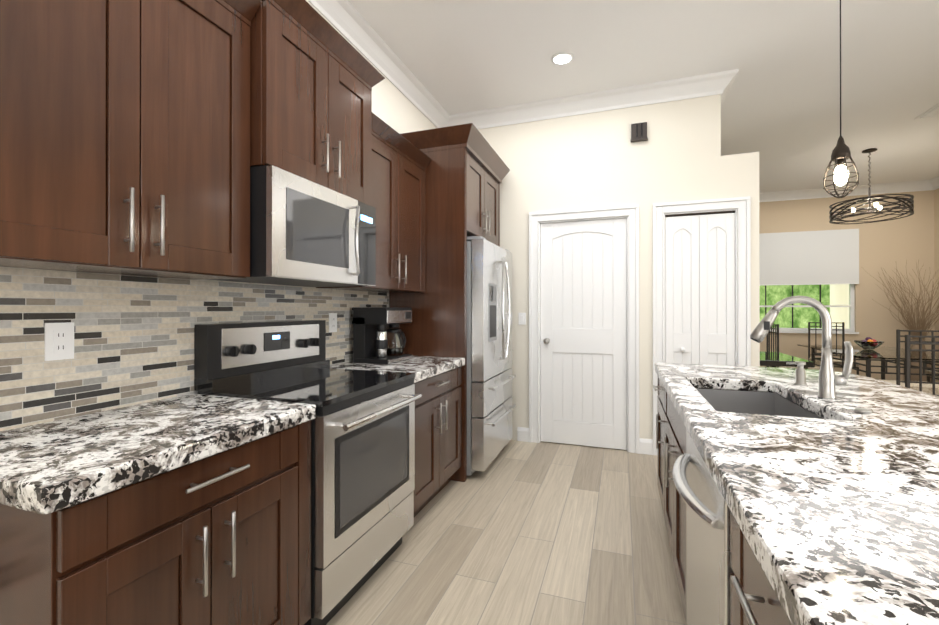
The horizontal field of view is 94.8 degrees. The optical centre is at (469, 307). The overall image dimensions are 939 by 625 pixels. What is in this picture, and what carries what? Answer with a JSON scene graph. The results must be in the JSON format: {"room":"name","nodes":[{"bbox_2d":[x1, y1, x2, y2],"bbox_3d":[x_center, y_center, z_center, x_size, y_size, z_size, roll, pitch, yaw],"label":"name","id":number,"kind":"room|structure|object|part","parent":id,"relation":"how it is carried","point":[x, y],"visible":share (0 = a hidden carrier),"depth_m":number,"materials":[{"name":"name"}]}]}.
{"room":"kitchen","nodes":[
{"label":"kitchen","id":0,"kind":"room"},
{"bbox_2d":[6,0,436,292],"bbox_3d":[-0.791,-0.320,3.170,0.150,3.200,12.300,0,0,19],"label":"wall","id":1,"kind":"structure","parent":0,"point":[395,109],"depth_m":3.45,"materials":[{"name":"beige paint"}]},
{"bbox_2d":[0,0,261,279],"bbox_3d":[-1.149,-0.665,1.350,0.379,1.090,0.894,0,0,19],"label":"upper cabinet","id":2,"kind":"object","parent":1,"relation":"attached to","point":[124,137],"visible":1,"depth_m":1.29,"materials":[{"name":"brown wood"}]},
{"bbox_2d":[0,267,388,430],"bbox_3d":[-1.081,0.355,2.104,0.007,0.944,2.698,0,0,19],"label":"tile backsplash","id":3,"kind":"structure","parent":1,"relation":"attached to","point":[134,340],"depth_m":1.56,"materials":[{"name":"tile"}]},
{"bbox_2d":[44,322,73,360],"bbox_3d":[-1.322,0.108,1.395,0.009,0.120,0.076,0,0,19],"label":"outlet","id":4,"kind":"object","parent":3,"relation":"attached to","point":[59,342],"visible":1,"depth_m":1.39,"materials":[{"name":"white plastic"}]},
{"bbox_2d":[329,313,336,332],"bbox_3d":[-0.857,0.093,2.716,0.009,0.120,0.076,0,0,19],"label":"electrical outlet","id":5,"kind":"object","parent":3,"relation":"attached to","point":[332,322],"visible":1,"depth_m":2.71,"materials":[{"name":"white plastic"}]},
{"bbox_2d":[250,0,384,205],"bbox_3d":[-0.838,-0.941,2.128,0.449,0.744,0.878,0,0,19],"label":"upper cabinet","id":6,"kind":"object","parent":1,"relation":"attached to","point":[315,76],"visible":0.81,"depth_m":1.95,"materials":[{"name":"brown wood"}]},
{"bbox_2d":[205,165,375,286],"bbox_3d":[-0.822,-0.344,2.121,0.469,0.442,0.762,0,0,19],"label":"over-the-range microwave","id":7,"kind":"object","parent":6,"relation":"attached to","point":[304,232],"visible":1,"depth_m":1.90,"materials":[{"name":"silver metal"}]},
{"bbox_2d":[316,112,431,292],"bbox_3d":[-0.600,-0.616,2.910,0.379,1.000,0.855,0,0,19],"label":"upper cabinet","id":8,"kind":"object","parent":1,"relation":"attached to","point":[400,163],"visible":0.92,"depth_m":2.85,"materials":[{"name":"brown wood"}]},
{"bbox_2d":[307,0,450,127],"bbox_3d":[-1.429,-1.858,0.971,0.110,0.135,7.320,0,0,19],"label":"crown molding","id":9,"kind":"structure","parent":1,"relation":"attached to","point":[349,23],"depth_m":3.16,"materials":[{"name":"white wood"}]},
{"bbox_2d":[326,440,685,624],"bbox_3d":[2.192,1.307,2.116,6.775,0.060,12.300,0,0,19],"label":"floor","id":10,"kind":"structure","parent":0,"point":[515,532],"depth_m":2.25,"materials":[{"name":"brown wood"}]},
{"bbox_2d":[0,420,310,624],"bbox_3d":[-0.995,0.846,1.355,0.650,0.858,0.775,0,0,19],"label":"base cabinet","id":11,"kind":"object","parent":10,"relation":"on","point":[222,538],"visible":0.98,"depth_m":1.15,"materials":[{"name":"brown wood"}]},
{"bbox_2d":[0,394,315,514],"bbox_3d":[-1.007,0.388,1.343,0.636,0.055,0.812,0,0,19],"label":"countertop","id":12,"kind":"structure","parent":11,"relation":"on","point":[46,468],"depth_m":1.17,"materials":[{"name":"stone"}]},
{"bbox_2d":[194,320,421,624],"bbox_3d":[-0.698,0.674,2.075,0.726,1.205,0.768,0,0,19],"label":"range","id":13,"kind":"object","parent":10,"relation":"on","point":[362,466],"visible":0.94,"depth_m":1.90,"materials":[{"name":"silver metal"}]},
{"bbox_2d":[414,366,461,516],"bbox_3d":[-0.465,0.850,2.859,0.650,0.858,0.855,0,0,19],"label":"base cabinet","id":14,"kind":"object","parent":10,"relation":"on","point":[438,434],"visible":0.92,"depth_m":2.73,"materials":[{"name":"brown wood"}]},
{"bbox_2d":[330,356,464,382],"bbox_3d":[-0.472,0.391,2.863,0.636,0.055,0.859,0,0,19],"label":"countertop","id":15,"kind":"structure","parent":14,"relation":"on","point":[423,367],"depth_m":2.72,"materials":[{"name":"stone"}]},
{"bbox_2d":[353,307,412,363],"bbox_3d":[-0.585,0.181,2.979,0.265,0.365,0.358,0,0,19],"label":"coffee maker","id":16,"kind":"object","parent":15,"relation":"on","point":[377,336],"visible":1,"depth_m":2.85,"materials":[{"name":"black plastic"}]},
{"bbox_2d":[389,123,509,481],"bbox_3d":[-0.133,-0.019,3.725,0.717,2.600,1.113,0,0,19],"label":"tall cabinet","id":17,"kind":"object","parent":10,"relation":"on","point":[467,169],"visible":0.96,"depth_m":3.24,"materials":[{"name":"brown wood"}]},
{"bbox_2d":[467,236,515,475],"bbox_3d":[-0.068,0.375,3.712,0.812,1.812,0.892,0,0,19],"label":"refrigerator","id":18,"kind":"object","parent":10,"relation":"on","point":[490,406],"visible":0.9,"depth_m":3.27,"materials":[{"name":"grey metal"}]},
{"bbox_2d":[672,429,732,624],"bbox_3d":[0.910,0.847,1.132,0.680,0.856,0.600,0,0,19],"label":"dishwasher","id":19,"kind":"object","parent":10,"relation":"on","point":[709,570],"visible":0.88,"depth_m":1.15,"materials":[{"name":"silver metal"}]},
{"bbox_2d":[653,375,822,624],"bbox_3d":[1.025,0.845,0.901,0.970,0.858,3.770,0,0,19],"label":"kitchen island","id":20,"kind":"object","parent":10,"relation":"on","point":[754,600],"visible":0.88,"depth_m":1.62,"materials":[{"name":"brown wood"}]},
{"bbox_2d":[655,363,938,624],"bbox_3d":[1.074,0.381,0.889,1.024,0.067,3.839,0,0,19],"label":"island countertop","id":21,"kind":"structure","parent":20,"relation":"on","point":[835,511],"depth_m":0.88,"materials":[{"name":"stone"}]},
{"bbox_2d":[696,388,821,418],"bbox_3d":[1.182,0.519,1.814,0.402,0.204,0.796,0,0,19],"label":"undermount sink","id":22,"kind":"object","parent":21,"relation":"in","point":[762,403],"visible":0.04,"depth_m":2.15,"materials":[{"name":"silver metal"}]},
{"bbox_2d":[786,361,806,384],"bbox_3d":[1.545,0.307,2.040,0.080,0.108,0.050,0,0,19],"label":"soap dispenser","id":23,"kind":"object","parent":21,"relation":"on","point":[800,374],"visible":1,"depth_m":2.02,"materials":[{"name":"silver metal"}]},
{"bbox_2d":[750,296,853,398],"bbox_3d":[1.347,0.155,1.763,0.350,0.410,0.062,0,0,19],"label":"pull-down faucet","id":24,"kind":"object","parent":21,"relation":"on","point":[829,379],"visible":1,"depth_m":1.72,"materials":[{"name":"silver metal"}]},
{"bbox_3d":[1.361,0.354,1.494,0.046,0.011,0.046,0,0,19],"label":"sink button cap","id":25,"kind":"part","parent":21,"relation":"part of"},
{"bbox_2d":[760,351,814,368],"bbox_3d":[3.192,0.906,4.813,0.720,0.755,1.050,0,0,19],"label":"side table","id":26,"kind":"object","parent":10,"relation":"on","point":[772,359],"visible":0.29,"depth_m":4.34,"materials":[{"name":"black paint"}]},
{"bbox_2d":[766,324,818,369],"bbox_3d":[4.336,0.751,5.815,0.456,1.070,0.452,0,0,19],"label":"chair","id":27,"kind":"object","parent":10,"relation":"on","point":[768,340],"visible":0.19,"depth_m":5.81,"materials":[{"name":"grey metal"}]},
{"bbox_2d":[808,322,858,374],"bbox_3d":[5.384,0.753,6.404,0.452,1.070,0.456,0,0,19],"label":"chair","id":28,"kind":"object","parent":10,"relation":"on","point":[817,362],"visible":0.44,"depth_m":6.54,"materials":[{"name":"grey metal"}]},
{"bbox_2d":[798,345,938,379],"bbox_3d":[5.022,0.910,5.330,1.070,0.750,1.740,0,0,19],"label":"glass dining table","id":29,"kind":"object","parent":10,"relation":"on","point":[882,354],"visible":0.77,"depth_m":5.04,"materials":[{"name":"black"}]},
{"bbox_2d":[854,337,883,349],"bbox_3d":[5.142,0.455,5.564,0.300,0.161,0.300,0,0,19],"label":"fruit bowl","id":30,"kind":"object","parent":29,"relation":"on","point":[868,343],"visible":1,"depth_m":5.51,"materials":[{"name":"clear glass"}]},
{"bbox_2d":[869,260,938,381],"bbox_3d":[6.383,0.292,6.211,0.932,1.990,0.942,0,0,19],"label":"vase","id":31,"kind":"object","parent":10,"relation":"on","point":[921,322],"visible":0.83,"depth_m":6.24,"materials":[{"name":"brown ceramic"}]},
{"bbox_2d":[878,329,938,395],"bbox_3d":[4.475,0.748,4.364,0.452,1.070,0.456,0,0,19],"label":"chair","id":32,"kind":"object","parent":10,"relation":"on","point":[926,387],"visible":0.5,"depth_m":4.21,"materials":[{"name":"grey metal"}]},
{"bbox_2d":[905,335,938,394],"bbox_3d":[3.647,0.746,3.521,0.452,1.070,0.456,0,0,11],"label":"chair","id":33,"kind":"object","parent":10,"relation":"on","point":[907,359],"visible":0.21,"depth_m":3.33,"materials":[{"name":"grey metal"}]},
{"bbox_2d":[925,370,938,381],"bbox_3d":[5.768,0.749,5.046,0.456,1.070,0.452,0,0,19],"label":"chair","id":34,"kind":"object","parent":10,"relation":"on","point":[929,372],"visible":0.38,"depth_m":5.29,"materials":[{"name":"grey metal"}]},
{"bbox_2d":[478,94,759,439],"bbox_3d":[1.070,-0.318,4.042,2.782,3.200,0.140,0,0,19],"label":"wall","id":35,"kind":"structure","parent":0,"point":[592,160],"depth_m":3.83,"materials":[{"name":"beige paint"}]},
{"bbox_2d":[519,313,525,324],"bbox_3d":[0.506,0.105,4.159,0.070,0.115,0.010,0,0,19],"label":"light switch","id":36,"kind":"object","parent":35,"relation":"attached to","point":[522,318],"visible":1,"depth_m":4.15,"materials":[{"name":"white plastic"}]},
{"bbox_2d":[541,218,626,449],"bbox_3d":[1.038,0.235,3.980,0.772,2.078,0.105,0,0,19],"label":"pantry door","id":37,"kind":"structure","parent":35,"relation":"in","point":[583,333],"depth_m":4.00,"materials":[{"name":"white wood"}]},
{"bbox_2d":[517,427,652,454],"bbox_3d":[3.737,1.220,5.338,5.400,0.130,4.396,0,0,19],"label":"baseboard","id":38,"kind":"structure","parent":35,"relation":"attached to","point":[645,446],"depth_m":3.79,"materials":[{"name":"white"}]},
{"bbox_2d":[451,69,738,128],"bbox_3d":[1.007,-1.851,3.936,2.496,0.135,0.110,0,0,19],"label":"crown molding","id":39,"kind":"structure","parent":35,"relation":"attached to","point":[717,83],"depth_m":3.86,"materials":[{"name":"white wood"}]},
{"bbox_2d":[631,122,647,142],"bbox_3d":[1.491,-1.544,3.797,0.140,0.150,0.046,0,0,19],"label":"door chime","id":40,"kind":"object","parent":35,"relation":"attached to","point":[638,132],"visible":0.98,"depth_m":3.78,"materials":[{"name":"grey plastic"}]},
{"bbox_2d":[529,196,750,454],"bbox_3d":[1.454,0.186,3.891,1.825,2.190,0.165,0,0,19],"label":"door frame","id":41,"kind":"structure","parent":35,"relation":"attached to","point":[630,213],"depth_m":3.80,"materials":[{"name":"white wood"}]},
{"bbox_2d":[665,211,734,365],"bbox_3d":[1.953,0.232,3.667,0.531,2.077,0.079,0,0,19],"label":"bifold door","id":42,"kind":"structure","parent":35,"relation":"in","point":[699,288],"depth_m":3.67,"materials":[{"name":"white painted wood"}]},
{"bbox_2d":[721,96,725,105],"bbox_3d":[2.300,-1.851,4.016,0.110,0.135,0.900,0,0,19],"label":"crown molding","id":43,"kind":"structure","parent":35,"relation":"attached to","point":[722,97],"depth_m":3.90,"materials":[{"name":"white wood"}]},
{"bbox_2d":[348,0,938,192],"bbox_3d":[2.192,-1.973,2.124,6.775,0.100,12.300,0,0,19],"label":"ceiling","id":44,"kind":"structure","parent":0,"point":[780,110],"depth_m":3.37,"materials":[{"name":"white paint"}]},
{"bbox_2d":[551,52,573,64],"bbox_3d":[0.714,-1.914,3.323,0.170,0.010,0.170,0,0,19],"label":"recessed light","id":45,"kind":"object","parent":44,"relation":"in","point":[562,58],"visible":1,"depth_m":3.32,"materials":[{"name":"white glass"}]},
{"bbox_2d":[823,0,858,197],"bbox_3d":[1.762,-1.222,2.051,0.136,1.401,0.136,0,0,19],"label":"cage pendant light","id":46,"kind":"object","parent":44,"relation":"hanging from","point":[841,154],"visible":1,"depth_m":2.04,"materials":[{"name":"black metal"}]},
{"bbox_2d":[829,148,913,223],"bbox_3d":[4.858,-1.499,5.245,0.756,0.830,0.756,0,0,19],"label":"drum chandelier","id":47,"kind":"object","parent":44,"relation":"hanging from","point":[875,208],"visible":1,"depth_m":5.18,"materials":[{"name":"brown metal"}]},
{"bbox_2d":[914,103,938,119],"bbox_3d":[4.633,-1.909,4.127,0.400,0.015,0.400,0,0,19],"label":"ceiling vent","id":48,"kind":"object","parent":44,"relation":"in","point":[933,111],"visible":0.97,"depth_m":4.24,"materials":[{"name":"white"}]},
{"bbox_2d":[759,190,933,380],"bbox_3d":[4.197,-0.309,7.590,6.325,3.200,0.150,0,0,19],"label":"wall","id":49,"kind":"structure","parent":0,"point":[889,246],"depth_m":6.75,"materials":[{"name":"beige paint"}]},
{"bbox_2d":[759,229,858,285],"bbox_3d":[5.213,-0.810,7.133,1.955,0.870,0.032,0,0,19],"label":"window shade","id":50,"kind":"object","parent":49,"relation":"attached to","point":[823,257],"visible":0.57,"depth_m":7.01,"materials":[{"name":"grey fabric"}]},
{"bbox_2d":[760,284,858,333],"bbox_3d":[5.229,-0.395,7.179,1.955,1.620,0.120,0,0,19],"label":"window","id":51,"kind":"structure","parent":49,"relation":"in","point":[851,329],"depth_m":6.97,"materials":[{"name":"white painted frame"},{"name":"clear glass"}]},
{"bbox_2d":[759,180,926,201],"bbox_3d":[5.482,-1.843,7.003,2.978,0.135,0.110,0,0,19],"label":"crown molding","id":52,"kind":"structure","parent":49,"relation":"attached to","point":[910,186],"depth_m":6.83,"materials":[{"name":"white paint"}]},
{"bbox_2d":[934,188,938,381],"bbox_3d":[5.176,-0.326,1.070,0.150,3.200,11.900,0,0,19],"label":"wall","id":53,"kind":"structure","parent":0,"point":[936,236],"depth_m":6.47,"materials":[{"name":"beige paint"}]},
{"bbox_2d":[927,176,938,190],"bbox_3d":[5.020,-1.858,1.023,0.110,0.135,11.700,0,0,19],"label":"crown molding","id":54,"kind":"structure","parent":53,"relation":"attached to","point":[933,184],"depth_m":6.45,"materials":[{"name":"white wood"}]},
{"label":"outside","id":55,"kind":"structure","parent":0,"visible":0},
{"bbox_2d":[760,284,848,328],"bbox_3d":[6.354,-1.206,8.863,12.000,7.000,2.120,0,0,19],"label":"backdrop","id":56,"kind":"structure","parent":55,"point":[834,294],"depth_m":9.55,"materials":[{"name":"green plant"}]}
]}

